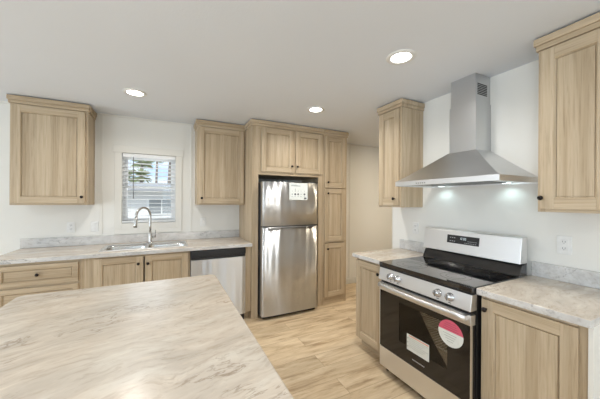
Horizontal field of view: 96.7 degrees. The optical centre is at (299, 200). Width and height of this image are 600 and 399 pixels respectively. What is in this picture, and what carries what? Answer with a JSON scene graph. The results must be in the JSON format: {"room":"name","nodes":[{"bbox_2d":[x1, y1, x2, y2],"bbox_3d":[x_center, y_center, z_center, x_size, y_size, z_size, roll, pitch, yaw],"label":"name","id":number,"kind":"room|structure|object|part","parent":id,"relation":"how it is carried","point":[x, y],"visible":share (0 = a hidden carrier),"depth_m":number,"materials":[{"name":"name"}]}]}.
{"room":"kitchen","nodes":[
{"label":"kitchen","id":0,"kind":"room"},
{"bbox_2d":[0,103,391,278],"bbox_3d":[-1.517,0.210,3.501,9.040,2.405,0.140,0,0,-26],"label":"wall","id":1,"kind":"structure","parent":0,"point":[370,224],"depth_m":3.30,"materials":[{"name":"white paint"}]},
{"bbox_2d":[6,94,96,204],"bbox_3d":[-2.505,-0.472,2.734,0.620,1.029,0.350,0,0,-26],"label":"upper cabinet","id":2,"kind":"object","parent":1,"relation":"attached to","point":[52,142],"visible":1,"depth_m":2.62,"materials":[{"name":"brown wood"}]},
{"bbox_3d":[-2.508,-0.951,2.747,0.620,0.072,0.320,0,0,-26],"label":"crown","id":3,"kind":"part","parent":2,"relation":"part of","materials":[{"name":"brown wood"}]},
{"bbox_2d":[67,222,74,232],"bbox_3d":[-2.509,0.290,2.925,0.072,0.115,0.008,0,0,-26],"label":"outlet","id":4,"kind":"object","parent":1,"relation":"attached to","point":[70,225],"visible":1,"depth_m":2.92,"materials":[{"name":"white plastic"}]},
{"bbox_2d":[91,221,98,231],"bbox_3d":[-2.322,0.291,3.018,0.072,0.115,0.010,0,0,-26],"label":"light switch","id":5,"kind":"object","parent":1,"relation":"attached to","point":[94,224],"visible":1,"depth_m":3.02,"materials":[{"name":"white plastic"}]},
{"bbox_2d":[99,115,102,234],"bbox_3d":[-2.267,-0.293,3.046,0.026,1.363,0.006,0,0,-26],"label":"trim","id":6,"kind":"structure","parent":1,"relation":"attached to","point":[101,116],"depth_m":3.04,"materials":[{"name":"beige paint"}]},
{"bbox_2d":[20,230,238,248],"bbox_3d":[-1.861,0.448,3.239,2.254,0.098,0.012,0,0,-26],"label":"backsplash","id":7,"kind":"structure","parent":1,"relation":"attached to","point":[127,238],"depth_m":3.11,"materials":[{"name":"grey stone"}]},
{"bbox_2d":[113,144,182,233],"bbox_3d":[-1.832,-0.129,3.256,0.746,1.040,0.018,0,0,-26],"label":"trim","id":8,"kind":"structure","parent":1,"relation":"attached to","point":[119,227],"depth_m":3.22,"materials":[{"name":"beige paint"}]},
{"bbox_2d":[122,157,175,222],"bbox_3d":[-1.867,-0.149,3.326,0.570,0.830,0.080,0,0,-26],"label":"window","id":9,"kind":"structure","parent":1,"relation":"in","point":[125,186],"depth_m":3.23,"materials":[{"name":"white plastic"}]},
{"bbox_2d":[122,153,174,222],"bbox_3d":[-1.837,-0.151,3.266,0.558,0.818,0.069,0,0,-26],"label":"window blind","id":10,"kind":"object","parent":9,"relation":"attached to","point":[127,155],"visible":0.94,"depth_m":3.26,"materials":[{"name":"white plastic"}]},
{"bbox_3d":[-1.841,0.249,3.268,0.558,0.018,0.038,0,0,-26],"label":"rail","id":11,"kind":"part","parent":10,"relation":"part of","materials":[{"name":"white plastic"}]},
{"bbox_3d":[-1.840,-0.537,3.276,0.558,0.046,0.045,0,0,-26],"label":"head rail","id":12,"kind":"part","parent":10,"relation":"part of","materials":[{"name":"white plastic"}]},
{"bbox_3d":[-1.874,-0.346,3.342,0.526,0.393,0.025,0,0,-26],"label":"sash","id":13,"kind":"part","parent":9,"relation":"part of","materials":[{"name":"white plastic"}]},
{"bbox_3d":[-1.863,0.032,3.315,0.526,0.423,0.025,0,0,-26],"label":"sash","id":14,"kind":"part","parent":9,"relation":"part of","materials":[{"name":"white plastic"}]},
{"bbox_2d":[0,101,378,148],"bbox_3d":[-1.476,-0.981,3.433,8.800,0.022,0.012,0,0,-26],"label":"trim","id":15,"kind":"structure","parent":1,"relation":"attached to","point":[4,102],"depth_m":3.25,"materials":[{"name":"beige paint"}]},
{"bbox_2d":[190,126,192,230],"bbox_3d":[-1.411,-0.288,3.471,0.022,1.363,0.006,0,0,-26],"label":"trim","id":16,"kind":"structure","parent":1,"relation":"attached to","point":[191,126],"depth_m":3.47,"materials":[{"name":"beige paint"}]},
{"bbox_2d":[200,217,205,225],"bbox_3d":[-1.283,0.279,3.534,0.072,0.115,0.010,0,0,-26],"label":"light switch","id":17,"kind":"object","parent":1,"relation":"attached to","point":[203,219],"visible":1,"depth_m":3.53,"materials":[{"name":"white plastic"}]},
{"bbox_2d":[194,119,244,204],"bbox_3d":[-1.043,-0.464,3.460,0.599,1.029,0.350,0,0,-26],"label":"upper cabinet","id":18,"kind":"object","parent":1,"relation":"attached to","point":[219,146],"visible":0.97,"depth_m":3.33,"materials":[{"name":"brown wood"}]},
{"bbox_3d":[-1.047,-0.942,3.473,0.599,0.072,0.320,0,0,-26],"label":"crown","id":19,"kind":"part","parent":18,"relation":"part of","materials":[{"name":"brown wood"}]},
{"bbox_2d":[349,145,350,277],"bbox_3d":[0.854,0.191,4.597,0.022,2.293,0.006,0,0,-26],"label":"trim","id":20,"kind":"structure","parent":1,"relation":"attached to","point":[349,145],"depth_m":4.59,"materials":[{"name":"beige paint"}]},
{"bbox_2d":[346,277,355,283],"bbox_3d":[1.421,1.385,4.878,2.300,0.090,0.014,0,0,-26],"label":"baseboard","id":21,"kind":"structure","parent":1,"relation":"attached to","point":[349,280],"depth_m":4.60,"materials":[{"name":"beige paint"}]},
{"bbox_2d":[0,0,599,146],"bbox_3d":[0.166,-1.107,0.129,9.800,0.250,8.290,0,0,-26],"label":"ceiling","id":22,"kind":"structure","parent":0,"point":[238,62],"depth_m":1.76,"materials":[{"name":"white paint"}]},
{"bbox_2d":[123,88,146,96],"bbox_3d":[-1.512,-0.987,2.448,0.192,0.008,0.192,0,0,-26],"label":"recessed light","id":23,"kind":"object","parent":22,"relation":"in","point":[130,91],"visible":1,"depth_m":2.44,"materials":[{"name":"white plastic"}]},
{"bbox_2d":[307,106,324,112],"bbox_3d":[0.170,-0.977,2.873,0.192,0.008,0.192,0,0,-26],"label":"recessed light","id":24,"kind":"object","parent":22,"relation":"in","point":[315,109],"visible":1,"depth_m":2.86,"materials":[{"name":"white plastic"}]},
{"bbox_2d":[386,49,415,64],"bbox_3d":[0.688,-0.974,1.818,0.192,0.008,0.192,0,0,-26],"label":"recessed light","id":25,"kind":"object","parent":22,"relation":"in","point":[402,56],"visible":1,"depth_m":1.80,"materials":[{"name":"white plastic"}]},
{"bbox_2d":[243,283,425,398],"bbox_3d":[0.135,1.483,0.161,9.040,0.120,7.600,0,0,-26],"label":"floor","id":26,"kind":"structure","parent":0,"point":[317,353],"depth_m":2.46,"materials":[{"name":"brown wood"}]},
{"bbox_2d":[0,259,80,307],"bbox_3d":[-2.438,0.970,2.604,0.600,0.875,0.650,0,0,-26],"label":"base cabinet","id":27,"kind":"object","parent":26,"relation":"on","point":[20,279],"visible":0.39,"depth_m":2.35,"materials":[{"name":"brown wood"}]},
{"bbox_3d":[-2.303,0.888,2.354,0.550,0.256,0.020,0,0,-26],"label":"drawer","id":28,"kind":"part","parent":27,"relation":"part of","materials":[{"name":"brown wood"}]},
{"bbox_3d":[-2.301,0.651,2.354,0.550,0.178,0.020,0,0,-26],"label":"drawer","id":29,"kind":"part","parent":27,"relation":"part of","materials":[{"name":"brown wood"}]},
{"bbox_3d":[-2.320,0.926,2.366,0.600,0.785,0.018,0,0,-26],"label":"frame","id":30,"kind":"part","parent":27,"relation":"part of","materials":[{"name":"brown wood"}]},
{"bbox_2d":[81,251,189,288],"bbox_3d":[-1.746,0.974,2.948,0.946,0.875,0.650,0,0,-26],"label":"base cabinet","id":31,"kind":"object","parent":26,"relation":"on","point":[116,270],"visible":0.41,"depth_m":2.67,"materials":[{"name":"brown wood"}]},
{"bbox_3d":[-1.770,0.926,2.618,0.404,0.746,0.020,0,0,-26],"label":"door","id":32,"kind":"part","parent":31,"relation":"part of","materials":[{"name":"brown wood"}]},
{"bbox_2d":[0,237,251,264],"bbox_3d":[-1.721,0.517,2.958,2.254,0.038,0.652,0,0,-26],"label":"countertop","id":33,"kind":"structure","parent":31,"relation":"on","point":[43,254],"depth_m":2.67,"materials":[{"name":"stone"}]},
{"bbox_2d":[98,241,187,259],"bbox_3d":[-1.688,0.581,2.951,0.804,0.176,0.415,0,0,-26],"label":"sink","id":34,"kind":"object","parent":33,"relation":"in","point":[117,247],"visible":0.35,"depth_m":3.00,"materials":[{"name":"silver metal"}]},
{"bbox_3d":[-1.849,0.581,2.841,0.361,0.174,0.303,0,0,-26],"label":"bowl","id":35,"kind":"part","parent":34,"relation":"part of","materials":[{"name":"silver metal"}]},
{"bbox_3d":[-1.503,0.583,3.012,0.361,0.174,0.303,0,0,-26],"label":"bowl","id":36,"kind":"part","parent":34,"relation":"part of","materials":[{"name":"silver metal"}]},
{"bbox_2d":[133,207,155,242],"bbox_3d":[-1.764,0.279,3.022,0.075,0.426,0.274,0,0,23],"label":"faucet","id":37,"kind":"object","parent":33,"relation":"on","point":[150,236],"visible":0.98,"depth_m":3.08,"materials":[{"name":"silver metal"}]},
{"bbox_3d":[-1.764,0.224,3.011,0.025,0.316,0.216,0,0,15],"label":"spout","id":38,"kind":"part","parent":37,"relation":"part of","materials":[{"name":"silver metal"}]},
{"bbox_3d":[-1.396,0.929,2.804,0.406,0.746,0.020,0,0,-26],"label":"door","id":39,"kind":"part","parent":31,"relation":"part of","materials":[{"name":"brown wood"}]},
{"bbox_2d":[190,247,245,318],"bbox_3d":[-1.041,0.981,3.276,0.598,0.870,0.600,0,0,-26],"label":"dishwasher","id":40,"kind":"object","parent":26,"relation":"on","point":[227,264],"visible":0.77,"depth_m":3.05,"materials":[{"name":"grey metal"}]},
{"bbox_2d":[244,247,250,317],"bbox_3d":[-0.757,0.980,3.467,0.070,0.875,0.599,0,0,-26],"label":"filler panel","id":41,"kind":"object","parent":26,"relation":"on","point":[248,249],"visible":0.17,"depth_m":3.20,"materials":[{"name":"brown wood"}]},
{"bbox_2d":[239,119,323,318],"bbox_3d":[-0.267,0.223,3.666,1.013,2.394,0.675,0,0,-26],"label":"refrigerator surround","id":42,"kind":"object","parent":26,"relation":"on","point":[273,150],"visible":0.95,"depth_m":3.37,"materials":[{"name":"brown wood"}]},
{"bbox_3d":[-0.706,0.257,3.477,0.022,2.322,0.624,0,0,-26],"label":"panel","id":43,"kind":"part","parent":42,"relation":"part of","materials":[{"name":"brown wood"}]},
{"bbox_3d":[-0.273,-0.623,3.329,0.433,0.534,0.020,0,0,-26],"label":"door","id":44,"kind":"part","parent":42,"relation":"part of","materials":[{"name":"brown wood"}]},
{"bbox_3d":[-0.194,-0.937,3.534,1.013,0.072,0.322,0,0,-26],"label":"crown","id":45,"kind":"part","parent":42,"relation":"part of","materials":[{"name":"brown wood"}]},
{"bbox_3d":[0.124,-0.620,3.527,0.397,0.534,0.020,0,0,-26],"label":"door","id":46,"kind":"part","parent":42,"relation":"part of","materials":[{"name":"brown wood"}]},
{"bbox_3d":[0.167,0.262,3.910,0.017,2.322,0.624,0,0,-26],"label":"panel","id":47,"kind":"part","parent":42,"relation":"part of","materials":[{"name":"brown wood"}]},
{"bbox_2d":[258,181,317,318],"bbox_3d":[-0.253,0.590,3.595,0.752,1.662,0.708,0,0,-26],"label":"refrigerator","id":48,"kind":"object","parent":26,"relation":"on","point":[287,211],"visible":0.97,"depth_m":3.27,"materials":[{"name":"grey metal"}]},
{"bbox_3d":[-0.117,0.847,3.318,0.752,1.052,0.072,0,0,-26],"label":"door","id":49,"kind":"part","parent":48,"relation":"part of","materials":[{"name":"silver metal"}]},
{"bbox_3d":[-0.112,0.038,3.318,0.752,0.530,0.072,0,0,-26],"label":"freezer door","id":50,"kind":"part","parent":48,"relation":"part of","materials":[{"name":"silver metal"}]},
{"bbox_2d":[322,129,348,304],"bbox_3d":[0.368,0.227,3.982,0.404,2.394,0.675,0,0,-26],"label":"pantry cabinet","id":51,"kind":"object","parent":26,"relation":"on","point":[334,142],"visible":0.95,"depth_m":3.71,"materials":[{"name":"brown wood"}]},
{"bbox_3d":[0.478,0.951,3.708,0.336,0.728,0.020,0,0,-26],"label":"door","id":52,"kind":"part","parent":51,"relation":"part of","materials":[{"name":"brown wood"}]},
{"bbox_3d":[0.483,0.198,3.708,0.336,0.718,0.020,0,0,-26],"label":"door","id":53,"kind":"part","parent":51,"relation":"part of","materials":[{"name":"brown wood"}]},
{"bbox_3d":[0.487,-0.529,3.708,0.336,0.702,0.020,0,0,-26],"label":"door","id":54,"kind":"part","parent":51,"relation":"part of","materials":[{"name":"brown wood"}]},
{"bbox_3d":[0.368,-0.934,3.995,0.404,0.072,0.646,0,0,-26],"label":"crown","id":55,"kind":"part","parent":51,"relation":"part of","materials":[{"name":"brown wood"}]},
{"bbox_2d":[356,258,380,356],"bbox_3d":[0.897,0.990,2.585,0.650,0.875,0.397,0,0,-26],"label":"base cabinet","id":56,"kind":"object","parent":26,"relation":"on","point":[367,273],"visible":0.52,"depth_m":2.48,"materials":[{"name":"brown wood"}]},
{"bbox_2d":[352,248,429,263],"bbox_3d":[0.897,0.532,2.592,0.650,0.038,0.408,0,0,-26],"label":"countertop","id":57,"kind":"structure","parent":56,"relation":"on","point":[375,256],"depth_m":2.55,"materials":[{"name":"stone"}]},
{"bbox_2d":[378,227,526,398],"bbox_3d":[1.089,0.839,2.032,0.680,1.179,0.761,0,0,-26],"label":"range","id":58,"kind":"object","parent":26,"relation":"on","point":[430,316],"visible":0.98,"depth_m":1.89,"materials":[{"name":"silver metal"}]},
{"bbox_3d":[0.710,0.604,2.116,0.044,0.054,0.054,0,0,-26],"label":"knob","id":59,"kind":"part","parent":58,"relation":"part of","materials":[{"name":"silver metal"}]},
{"bbox_3d":[0.742,0.604,2.051,0.044,0.054,0.054,0,0,-26],"label":"knob","id":60,"kind":"part","parent":58,"relation":"part of","materials":[{"name":"silver metal"}]},
{"bbox_3d":[0.857,1.288,1.917,0.043,0.162,0.757,0,0,-26],"label":"storage drawer","id":61,"kind":"part","parent":58,"relation":"part of","materials":[{"name":"silver metal"}]},
{"bbox_2d":[378,281,474,398],"bbox_3d":[1.062,0.939,2.018,0.620,0.527,0.757,0,0,-26],"label":"oven","id":62,"kind":"object","parent":58,"relation":"in","point":[435,338],"depth_m":1.83,"materials":[{"name":"glass"}]},
{"bbox_3d":[0.856,0.604,1.915,0.064,0.097,0.759,0,0,-26],"label":"control panel","id":63,"kind":"part","parent":58,"relation":"part of","materials":[{"name":"silver metal"}]},
{"bbox_3d":[0.893,0.605,1.748,0.044,0.054,0.054,0,0,-26],"label":"knob","id":64,"kind":"part","parent":58,"relation":"part of","materials":[{"name":"silver metal"}]},
{"bbox_2d":[379,256,518,294],"bbox_3d":[1.111,0.534,2.041,0.616,0.045,0.761,0,0,-26],"label":"cooktop","id":65,"kind":"object","parent":58,"relation":"in","point":[453,277],"depth_m":1.91,"materials":[{"name":"black glass"}]},
{"bbox_3d":[0.931,0.605,1.672,0.044,0.054,0.054,0,0,-26],"label":"knob","id":66,"kind":"part","parent":58,"relation":"part of","materials":[{"name":"silver metal"}]},
{"bbox_3d":[1.320,0.321,2.171,0.012,0.066,0.262,0,0,-26],"label":"display panel","id":67,"kind":"part","parent":58,"relation":"part of","materials":[{"name":"black plastic"}]},
{"bbox_2d":[481,296,599,398],"bbox_3d":[1.433,0.993,1.506,0.650,0.875,0.472,0,0,-26],"label":"base cabinet","id":68,"kind":"object","parent":26,"relation":"on","point":[526,354],"visible":0.78,"depth_m":1.35,"materials":[{"name":"brown wood"}]},
{"bbox_2d":[476,275,599,328],"bbox_3d":[1.436,0.536,1.506,0.650,0.038,0.478,0,0,-26],"label":"countertop","id":69,"kind":"structure","parent":68,"relation":"on","point":[576,304],"depth_m":1.44,"materials":[{"name":"stone"}]},
{"bbox_3d":[1.552,0.994,1.311,0.611,0.875,0.018,0,0,-26],"label":"panel","id":70,"kind":"part","parent":68,"relation":"part of","materials":[{"name":"beige paint"}]},
{"bbox_3d":[-0.674,0.980,0.916,0.938,0.875,1.555,0,0,-26],"label":"cabinet","id":71,"kind":"object","parent":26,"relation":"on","visible":0},
{"bbox_2d":[0,274,293,398],"bbox_3d":[-0.676,0.523,0.902,0.997,0.038,1.615,0,0,-26],"label":"countertop","id":72,"kind":"structure","parent":71,"relation":"on","point":[185,337],"depth_m":0.92,"materials":[{"name":"stone"}]},
{"bbox_2d":[393,59,599,277],"bbox_3d":[2.399,0.234,0.429,0.110,2.405,5.832,0,0,-26],"label":"wall","id":73,"kind":"structure","parent":0,"point":[511,210],"depth_m":2.00,"materials":[{"name":"white paint"}]},
{"bbox_2d":[392,207,392,248],"bbox_3d":[1.099,0.227,3.045,0.116,2.404,0.012,0,0,-26],"label":"trim","id":74,"kind":"structure","parent":73,"relation":"attached to","point":[392,207],"depth_m":3.02,"materials":[{"name":"beige paint"}]},
{"bbox_2d":[377,98,424,206],"bbox_3d":[1.006,-0.452,2.722,0.348,1.029,0.334,0,0,-26],"label":"upper cabinet","id":75,"kind":"object","parent":73,"relation":"attached to","point":[400,124],"visible":1,"depth_m":2.61,"materials":[{"name":"brown wood"}]},
{"bbox_3d":[0.887,-0.418,2.663,0.020,0.925,0.262,0,0,-26],"label":"door","id":76,"kind":"part","parent":75,"relation":"part of","materials":[{"name":"brown wood"}]},
{"bbox_3d":[0.905,-0.416,2.672,0.018,0.957,0.298,0,0,-26],"label":"frame","id":77,"kind":"part","parent":75,"relation":"part of","materials":[{"name":"brown wood"}]},
{"bbox_3d":[1.023,-0.930,2.728,0.318,0.072,0.334,0,0,-26],"label":"crown","id":78,"kind":"part","parent":75,"relation":"part of","materials":[{"name":"brown wood"}]},
{"bbox_2d":[400,239,426,252],"bbox_3d":[1.181,0.466,2.730,0.018,0.098,0.404,0,0,-26],"label":"backsplash","id":79,"kind":"structure","parent":73,"relation":"attached to","point":[404,244],"depth_m":2.75,"materials":[{"name":"grey stone"}]},
{"bbox_2d":[413,222,418,233],"bbox_3d":[1.184,0.279,2.739,0.008,0.115,0.072,0,0,-26],"label":"outlet","id":80,"kind":"object","parent":73,"relation":"attached to","point":[415,224],"visible":1,"depth_m":2.73,"materials":[{"name":"white plastic"}]},
{"bbox_2d":[395,73,537,187],"bbox_3d":[1.240,-0.549,2.081,0.501,0.852,0.817,0,0,-26],"label":"range hood","id":81,"kind":"object","parent":73,"relation":"attached to","point":[470,161],"visible":0.95,"depth_m":2.05,"materials":[{"name":"silver metal"}]},
{"bbox_2d":[477,83,486,96],"bbox_3d":[1.410,-0.858,2.066,0.125,0.087,0.001,0,0,-26],"label":"vent grille","id":82,"kind":"object","parent":81,"relation":"attached to","point":[481,87],"depth_m":2.06,"materials":[{"name":"grey metal"}]},
{"bbox_2d":[557,235,571,254],"bbox_3d":[1.694,0.285,1.712,0.008,0.118,0.075,0,0,-26],"label":"outlet","id":83,"kind":"object","parent":73,"relation":"attached to","point":[564,243],"visible":1,"depth_m":1.71,"materials":[{"name":"white plastic"}]},
{"bbox_2d":[560,246,567,250],"bbox_3d":[1.692,0.306,1.711,0.003,0.028,0.034,0,0,-26],"label":"socket","id":84,"kind":"object","parent":83,"relation":"attached to","point":[562,248],"depth_m":1.71,"materials":[{"name":"grey plastic"}]},
{"bbox_2d":[531,261,599,288],"bbox_3d":[1.719,0.469,1.647,0.018,0.098,0.478,0,0,-26],"label":"backsplash","id":85,"kind":"structure","parent":73,"relation":"attached to","point":[582,277],"depth_m":1.69,"materials":[{"name":"grey stone"}]},
{"bbox_2d":[534,12,599,213],"bbox_3d":[1.610,-0.448,1.507,0.348,1.029,0.366,0,0,-26],"label":"upper cabinet","id":86,"kind":"object","parent":73,"relation":"attached to","point":[569,56],"visible":1,"depth_m":1.46,"materials":[{"name":"brown wood"}]},
{"bbox_3d":[1.627,-0.926,1.513,0.318,0.072,0.366,0,0,-26],"label":"crown","id":87,"kind":"part","parent":86,"relation":"part of","materials":[{"name":"brown wood"}]},
{"label":"outside","id":88,"kind":"structure","parent":0,"visible":0},
{"bbox_3d":[-16.552,2.223,33.288,80.000,0.100,65.660,0,0,-26],"label":"ground","id":89,"kind":"structure","parent":88,"visible":0},
{"bbox_2d":[128,169,136,181],"bbox_3d":[-16.389,-0.438,25.328,1.974,5.223,2.023,0,0,-26],"label":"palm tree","id":90,"kind":"object","parent":89,"relation":"on","point":[129,173],"visible":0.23,"depth_m":25.28,"materials":[{"name":"green plant"}]},
{"bbox_2d":[130,169,152,182],"bbox_3d":[-13.883,-0.378,23.255,1.908,5.133,1.851,0,0,-26],"label":"palm tree","id":91,"kind":"object","parent":89,"relation":"on","point":[136,173],"visible":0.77,"depth_m":22.95,"materials":[{"name":"green plant"}]},
{"bbox_2d":[130,160,155,170],"bbox_3d":[-16.915,-1.707,28.372,2.881,7.755,3.001,0,0,-26],"label":"palm tree","id":92,"kind":"object","parent":89,"relation":"on","point":[136,161],"visible":0.38,"depth_m":28.19,"materials":[{"name":"green plant"}]},
{"bbox_2d":[128,182,170,217],"bbox_3d":[-8.865,0.594,15.139,17.000,3.250,7.400,0,0,-26],"label":"neighbouring house","id":93,"kind":"structure","parent":89,"relation":"on","point":[157,207],"depth_m":12.63,"materials":[{"name":"white plastic"}]},
{"bbox_3d":[-6.653,0.282,12.825,1.040,0.660,0.010,0,0,-26],"label":"pane","id":94,"kind":"part","parent":93,"relation":"part of","materials":[{"name":"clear glass"}]},
{"bbox_2d":[155,161,163,182],"bbox_3d":[-18.337,-2.205,34.397,2.157,8.735,2.199,0,0,-26],"label":"palm tree","id":95,"kind":"object","parent":89,"relation":"on","point":[156,174],"visible":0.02,"depth_m":34.27,"materials":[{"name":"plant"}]},
{"bbox_2d":[167,162,170,182],"bbox_3d":[-11.118,-1.277,22.975,1.698,6.967,1.913,0,0,-26],"label":"palm tree","id":96,"kind":"object","parent":89,"relation":"on","point":[169,167],"visible":0.02,"depth_m":22.81,"materials":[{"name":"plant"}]}
]}

